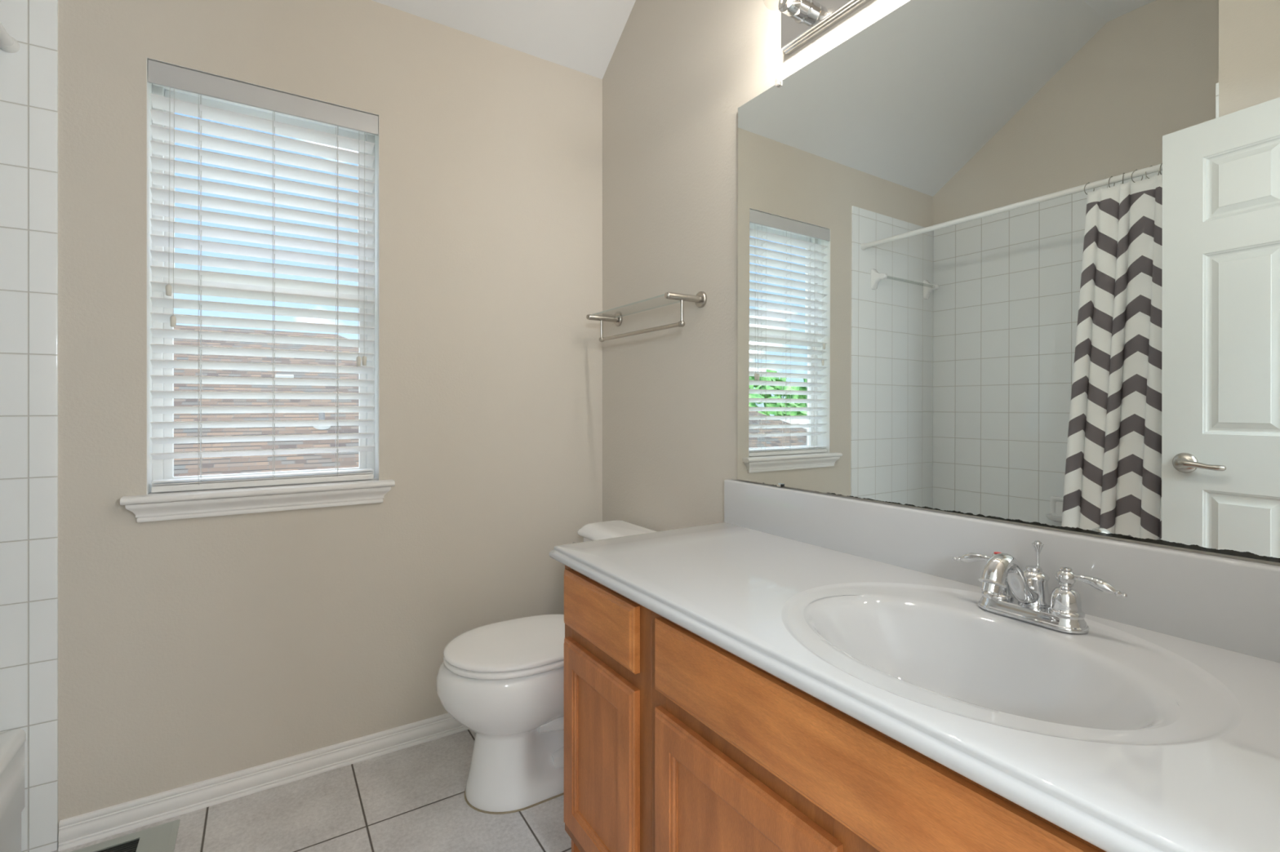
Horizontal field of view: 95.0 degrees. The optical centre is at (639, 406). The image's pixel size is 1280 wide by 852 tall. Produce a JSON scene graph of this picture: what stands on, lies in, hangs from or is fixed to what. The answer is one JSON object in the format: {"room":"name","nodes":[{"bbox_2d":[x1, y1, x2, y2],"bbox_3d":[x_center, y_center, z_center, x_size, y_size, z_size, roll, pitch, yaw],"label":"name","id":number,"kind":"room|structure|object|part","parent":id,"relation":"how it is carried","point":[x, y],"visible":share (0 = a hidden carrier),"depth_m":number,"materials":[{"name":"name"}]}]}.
{"room":"bathroom","nodes":[
{"label":"bathroom","id":0,"kind":"room"},
{"bbox_2d":[51,728,571,851],"bbox_3d":[-0.604,1.211,0.878,2.710,0.120,2.350,0,0,-33],"label":"floor","id":1,"kind":"structure","parent":0,"point":[410,799],"depth_m":1.64,"materials":[{"name":"grey tile"}]},
{"bbox_2d":[0,728,26,851],"bbox_3d":[-1.469,0.982,0.670,0.735,0.338,1.470,0,0,-33],"label":"bathtub","id":2,"kind":"object","parent":1,"relation":"on","point":[11,741],"visible":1,"depth_m":1.42,"materials":[{"name":"white ceramic"}]},
{"bbox_2d":[70,819,180,851],"bbox_3d":[-1.357,1.148,1.487,0.286,0.006,0.158,0,0,-33],"label":"floor vent","id":3,"kind":"object","parent":1,"relation":"in","point":[162,837],"visible":1,"depth_m":1.54,"materials":[{"name":"grey metal"}]},
{"bbox_2d":[435,520,657,814],"bbox_3d":[-0.265,0.788,1.861,0.735,0.725,0.444,0,0,-33],"label":"toilet","id":4,"kind":"object","parent":1,"relation":"on","point":[503,681],"visible":0.56,"depth_m":1.68,"materials":[{"name":"white ceramic"}]},
{"bbox_3d":[-0.311,0.951,1.831,0.627,0.400,0.376,0,0,-33],"label":"bowl","id":5,"kind":"part","parent":4,"relation":"part of","materials":[{"name":"white ceramic"}]},
{"bbox_3d":[-0.355,0.740,1.803,0.481,0.019,0.366,0,0,-33],"label":"seat","id":6,"kind":"part","parent":4,"relation":"part of","materials":[{"name":"white plastic"}]},
{"bbox_3d":[-0.353,0.719,1.804,0.484,0.018,0.365,0,0,-33],"label":"lid","id":7,"kind":"part","parent":4,"relation":"part of","materials":[{"name":"white plastic"}]},
{"bbox_3d":[-0.035,0.618,2.008,0.172,0.295,0.416,0,0,-33],"label":"tank","id":8,"kind":"part","parent":4,"relation":"part of","materials":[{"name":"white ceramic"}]},
{"bbox_3d":[-0.038,0.447,2.006,0.196,0.043,0.444,0,0,-33],"label":"tank lid","id":9,"kind":"part","parent":4,"relation":"part of","materials":[{"name":"white ceramic"}]},
{"bbox_2d":[564,564,1106,851],"bbox_3d":[0.398,0.761,1.014,0.549,0.779,1.370,0,0,-33],"label":"vanity cabinet","id":10,"kind":"object","parent":1,"relation":"on","point":[674,741],"visible":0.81,"depth_m":0.93,"materials":[{"name":"brown wood"}]},
{"bbox_3d":[-0.092,0.788,1.294,0.005,0.326,0.198,0,0,-33],"label":"door panel","id":11,"kind":"part","parent":10,"relation":"part of","materials":[{"name":"brown wood"}]},
{"bbox_3d":[-0.095,0.463,1.292,0.019,0.132,0.322,0,0,-33],"label":"drawer","id":12,"kind":"part","parent":10,"relation":"part of","materials":[{"name":"brown wood"}]},
{"bbox_3d":[-0.095,0.788,1.292,0.019,0.450,0.322,0,0,-33],"label":"door frame","id":13,"kind":"part","parent":10,"relation":"part of","materials":[{"name":"brown wood"}]},
{"bbox_3d":[0.145,0.788,0.925,0.005,0.326,0.289,0,0,-33],"label":"door panel","id":14,"kind":"part","parent":10,"relation":"part of","materials":[{"name":"brown wood"}]},
{"bbox_3d":[0.142,0.788,0.923,0.019,0.450,0.413,0,0,-33],"label":"door frame","id":15,"kind":"part","parent":10,"relation":"part of","materials":[{"name":"brown wood"}]},
{"bbox_3d":[0.266,0.463,0.729,0.019,0.132,0.873,0,0,-33],"label":"false drawer","id":16,"kind":"part","parent":10,"relation":"part of","materials":[{"name":"brown wood"}]},
{"bbox_2d":[549,479,1279,851],"bbox_3d":[0.390,0.351,1.012,0.572,0.268,1.381,0,0,-33],"label":"countertop","id":17,"kind":"structure","parent":10,"relation":"on","point":[1155,727],"depth_m":0.86,"materials":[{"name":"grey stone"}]},
{"bbox_2d":[781,582,1242,746],"bbox_3d":[0.483,0.414,0.865,0.494,0.142,0.570,0,0,-33],"label":"sink","id":18,"kind":"object","parent":17,"relation":"in","point":[930,649],"depth_m":0.85,"materials":[{"name":"white ceramic"}]},
{"bbox_2d":[952,540,1127,634],"bbox_3d":[0.630,0.286,0.967,0.197,0.122,0.195,0,0,8],"label":"faucet","id":19,"kind":"object","parent":17,"relation":"on","point":[1002,575],"visible":1,"depth_m":0.92,"materials":[{"name":"silver metal"}]},
{"bbox_3d":[0.598,0.268,1.034,0.028,0.030,0.091,0,0,-33],"label":"lever","id":20,"kind":"part","parent":19,"relation":"part of","materials":[{"name":"silver metal"}]},
{"bbox_3d":[0.615,0.303,1.008,0.048,0.050,0.048,0,0,-33],"label":"handle","id":21,"kind":"part","parent":19,"relation":"part of","materials":[{"name":"silver metal"}]},
{"bbox_3d":[0.591,0.278,0.932,0.147,0.094,0.032,0,0,-33],"label":"spout","id":22,"kind":"part","parent":19,"relation":"part of","materials":[{"name":"silver metal"}]},
{"bbox_3d":[0.642,0.337,0.965,0.059,0.020,0.161,0,0,-33],"label":"plate","id":23,"kind":"part","parent":19,"relation":"part of","materials":[{"name":"silver metal"}]},
{"bbox_3d":[0.664,0.250,0.979,0.017,0.050,0.017,0,0,-33],"label":"pop rod","id":24,"kind":"part","parent":19,"relation":"part of","materials":[{"name":"silver metal"}]},
{"bbox_3d":[0.670,0.303,0.922,0.048,0.050,0.048,0,0,-33],"label":"handle","id":25,"kind":"part","parent":19,"relation":"part of","materials":[{"name":"silver metal"}]},
{"bbox_3d":[0.687,0.268,0.895,0.028,0.030,0.091,0,0,-33],"label":"lever","id":26,"kind":"part","parent":19,"relation":"part of","materials":[{"name":"silver metal"}]},
{"bbox_2d":[57,0,602,848],"bbox_3d":[-1.209,-0.052,1.803,2.690,2.605,0.140,0,0,-33],"label":"wall","id":27,"kind":"structure","parent":0,"point":[191,651],"depth_m":1.89,"materials":[{"name":"beige paint"}]},
{"bbox_2d":[0,0,57,851],"bbox_3d":[-1.849,0.015,1.306,0.802,2.272,0.009,0,0,-33],"label":"tiled wall","id":28,"kind":"structure","parent":27,"relation":"attached to","point":[28,76],"depth_m":1.49,"materials":[{"name":"white tile"}]},
{"bbox_2d":[0,22,19,53],"bbox_3d":[-1.186,-0.908,0.850,0.040,0.044,1.473,0,0,-33],"label":"curtain rod","id":29,"kind":"object","parent":28,"relation":"attached to","point":[8,44],"visible":1,"depth_m":1.45,"materials":[{"name":"white metal"}]},
{"bbox_2d":[120,57,395,522],"bbox_3d":[-1.141,-0.323,1.817,0.684,1.283,0.180,0,0,-33],"label":"window","id":30,"kind":"structure","parent":27,"relation":"in","point":[172,505],"depth_m":1.75,"materials":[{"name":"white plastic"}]},
{"bbox_3d":[-1.129,0.256,1.797,0.684,0.020,0.132,0,0,-33],"label":"sill","id":31,"kind":"part","parent":30,"relation":"part of","materials":[{"name":"white paint"}]},
{"bbox_2d":[147,59,377,493],"bbox_3d":[-1.129,-0.358,1.804,0.590,1.203,0.070,0,0,-33],"label":"window blind","id":32,"kind":"object","parent":30,"relation":"attached to","point":[159,74],"visible":1,"depth_m":1.79,"materials":[{"name":"white plastic"}]},
{"bbox_3d":[-1.326,-0.623,1.651,0.002,0.572,0.007,0,0,-11],"label":"lift cord","id":33,"kind":"part","parent":32,"relation":"part of","materials":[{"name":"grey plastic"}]},
{"bbox_3d":[-1.317,-0.580,1.657,0.002,0.659,0.007,0,0,-11],"label":"lift cord","id":34,"kind":"part","parent":32,"relation":"part of","materials":[{"name":"white fabric"}]},
{"bbox_3d":[-1.285,-0.346,1.714,0.006,1.147,0.054,0,0,-33],"label":"ladder cord","id":35,"kind":"part","parent":32,"relation":"part of","materials":[{"name":"white fabric"}]},
{"bbox_3d":[-1.136,0.227,1.809,0.572,0.031,0.052,0,0,-33],"label":"rail","id":36,"kind":"part","parent":32,"relation":"part of","materials":[{"name":"white plastic"}]},
{"bbox_3d":[-1.132,-0.346,1.812,0.006,1.147,0.054,0,0,-33],"label":"ladder cord","id":37,"kind":"part","parent":32,"relation":"part of","materials":[{"name":"white fabric"}]},
{"bbox_3d":[-0.984,-0.346,1.906,0.006,1.147,0.054,0,0,-33],"label":"ladder cord","id":38,"kind":"part","parent":32,"relation":"part of","materials":[{"name":"white fabric"}]},
{"bbox_3d":[-0.917,-0.533,1.913,0.002,0.752,0.007,0,0,-11],"label":"lift cord","id":39,"kind":"part","parent":32,"relation":"part of","materials":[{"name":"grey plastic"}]},
{"bbox_3d":[-0.903,-0.534,1.922,0.002,0.749,0.007,0,0,-11],"label":"lift cord","id":40,"kind":"part","parent":32,"relation":"part of","materials":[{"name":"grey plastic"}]},
{"bbox_3d":[-1.168,-0.072,1.865,0.542,0.616,0.021,0,0,-33],"label":"sash","id":41,"kind":"part","parent":30,"relation":"part of","materials":[{"name":"white plastic"}]},
{"bbox_3d":[-1.179,-0.643,1.883,0.542,0.582,0.020,0,0,-33],"label":"sash","id":42,"kind":"part","parent":30,"relation":"part of","materials":[{"name":"white plastic"}]},
{"bbox_2d":[57,712,468,851],"bbox_3d":[-0.829,1.115,1.954,1.610,0.072,0.015,0,0,-33],"label":"baseboard","id":43,"kind":"structure","parent":27,"relation":"attached to","point":[89,827],"depth_m":1.73,"materials":[{"name":"white paint"}]},
{"bbox_2d":[371,0,635,79],"bbox_3d":[0.222,-1.644,0.356,3.560,0.834,4.160,0,0,-33],"label":"ceiling","id":44,"kind":"structure","parent":0,"point":[583,36],"depth_m":2.15,"materials":[{"name":"white paint"}]},
{"bbox_2d":[602,0,1279,565],"bbox_3d":[0.516,-0.360,1.476,0.138,3.222,2.270,0,0,-33],"label":"wall","id":45,"kind":"structure","parent":0,"point":[677,77],"depth_m":1.96,"materials":[{"name":"beige paint"}]},
{"bbox_2d":[586,291,706,342],"bbox_3d":[-0.002,-0.302,2.027,0.140,0.118,0.564,0,0,-33],"label":"towel rack","id":46,"kind":"object","parent":45,"relation":"attached to","point":[700,299],"visible":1,"depth_m":1.93,"materials":[{"name":"silver metal"}]},
{"bbox_3d":[-0.140,-0.335,2.243,0.140,0.051,0.051,0,0,-33],"label":"shelf post","id":47,"kind":"part","parent":46,"relation":"part of","materials":[{"name":"silver metal"}]},
{"bbox_3d":[-0.006,-0.341,2.025,0.108,0.005,0.505,0,0,-33],"label":"glass panel","id":48,"kind":"part","parent":46,"relation":"part of","materials":[{"name":"grey"}]},
{"bbox_3d":[0.136,-0.335,1.811,0.140,0.051,0.051,0,0,-33],"label":"shelf post","id":49,"kind":"part","parent":46,"relation":"part of","materials":[{"name":"silver metal"}]},
{"bbox_2d":[764,0,871,55],"bbox_3d":[0.572,-0.988,1.114,0.158,0.132,0.914,0,0,-33],"label":"vanity light","id":50,"kind":"object","parent":45,"relation":"attached to","point":[802,21],"visible":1,"depth_m":1.43,"materials":[{"name":"silver metal"}]},
{"bbox_2d":[777,0,813,22],"bbox_3d":[0.381,-0.988,1.444,0.063,0.060,0.060,0,0,-33],"label":"socket","id":51,"kind":"object","parent":50,"relation":"attached to","point":[797,11],"depth_m":1.44,"materials":[{"name":"silver metal"}]},
{"bbox_2d":[724,479,1279,662],"bbox_3d":[0.625,0.280,1.155,0.022,0.126,1.367,0,0,-33],"label":"backsplash","id":52,"kind":"structure","parent":45,"relation":"attached to","point":[1227,603],"depth_m":0.99,"materials":[{"name":"grey stone"}]},
{"bbox_2d":[737,0,1279,563],"bbox_3d":[0.608,-0.325,1.194,0.005,1.074,1.196,0,0,-33],"label":"wall mirror","id":53,"kind":"object","parent":45,"relation":"attached to","point":[1011,260],"visible":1,"depth_m":1.05,"materials":[{"name":"clear glass"}]},
{"bbox_2d":[775,75,782,86],"bbox_3d":[0.370,-0.864,1.562,0.015,0.024,0.014,0,0,-33],"label":"mirror clip","id":54,"kind":"object","parent":53,"relation":"attached to","point":[778,79],"visible":1,"depth_m":1.56,"materials":[{"name":"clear plastic"}]},
{"bbox_2d":[777,483,782,487],"bbox_3d":[0.370,0.210,1.551,0.005,0.010,0.018,0,0,-33],"label":"mirror clip","id":55,"kind":"object","parent":53,"relation":"attached to","point":[779,485],"visible":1,"depth_m":1.55,"materials":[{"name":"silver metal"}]},
{"label":"outside","id":56,"kind":"structure","parent":0,"visible":0},
{"bbox_3d":[-24.581,4.401,40.545,120.000,0.100,89.400,0,0,-33],"label":"ground","id":57,"kind":"structure","parent":56,"visible":0},
{"bbox_2d":[173,324,359,476],"bbox_3d":[-7.005,1.571,8.695,14.460,5.560,10.000,0,0,-33],"label":"house","id":58,"kind":"structure","parent":57,"relation":"on","point":[252,464],"depth_m":7.17,"materials":[{"name":"brick"}]},
{"bbox_2d":[275,374,293,377],"bbox_3d":[-4.913,-0.372,8.099,0.220,0.115,0.200,0,0,-33],"label":"roof vent","id":59,"kind":"object","parent":58,"relation":"on","point":[276,375],"visible":0.44,"depth_m":8.02,"materials":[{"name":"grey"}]},
{"bbox_2d":[312,413,330,429],"bbox_3d":[-3.927,0.186,7.234,0.217,0.300,0.220,0,0,-33],"label":"vent pipe","id":60,"kind":"object","parent":58,"relation":"on","point":[321,415],"visible":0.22,"depth_m":7.20,"materials":[{"name":"grey"}]}
]}

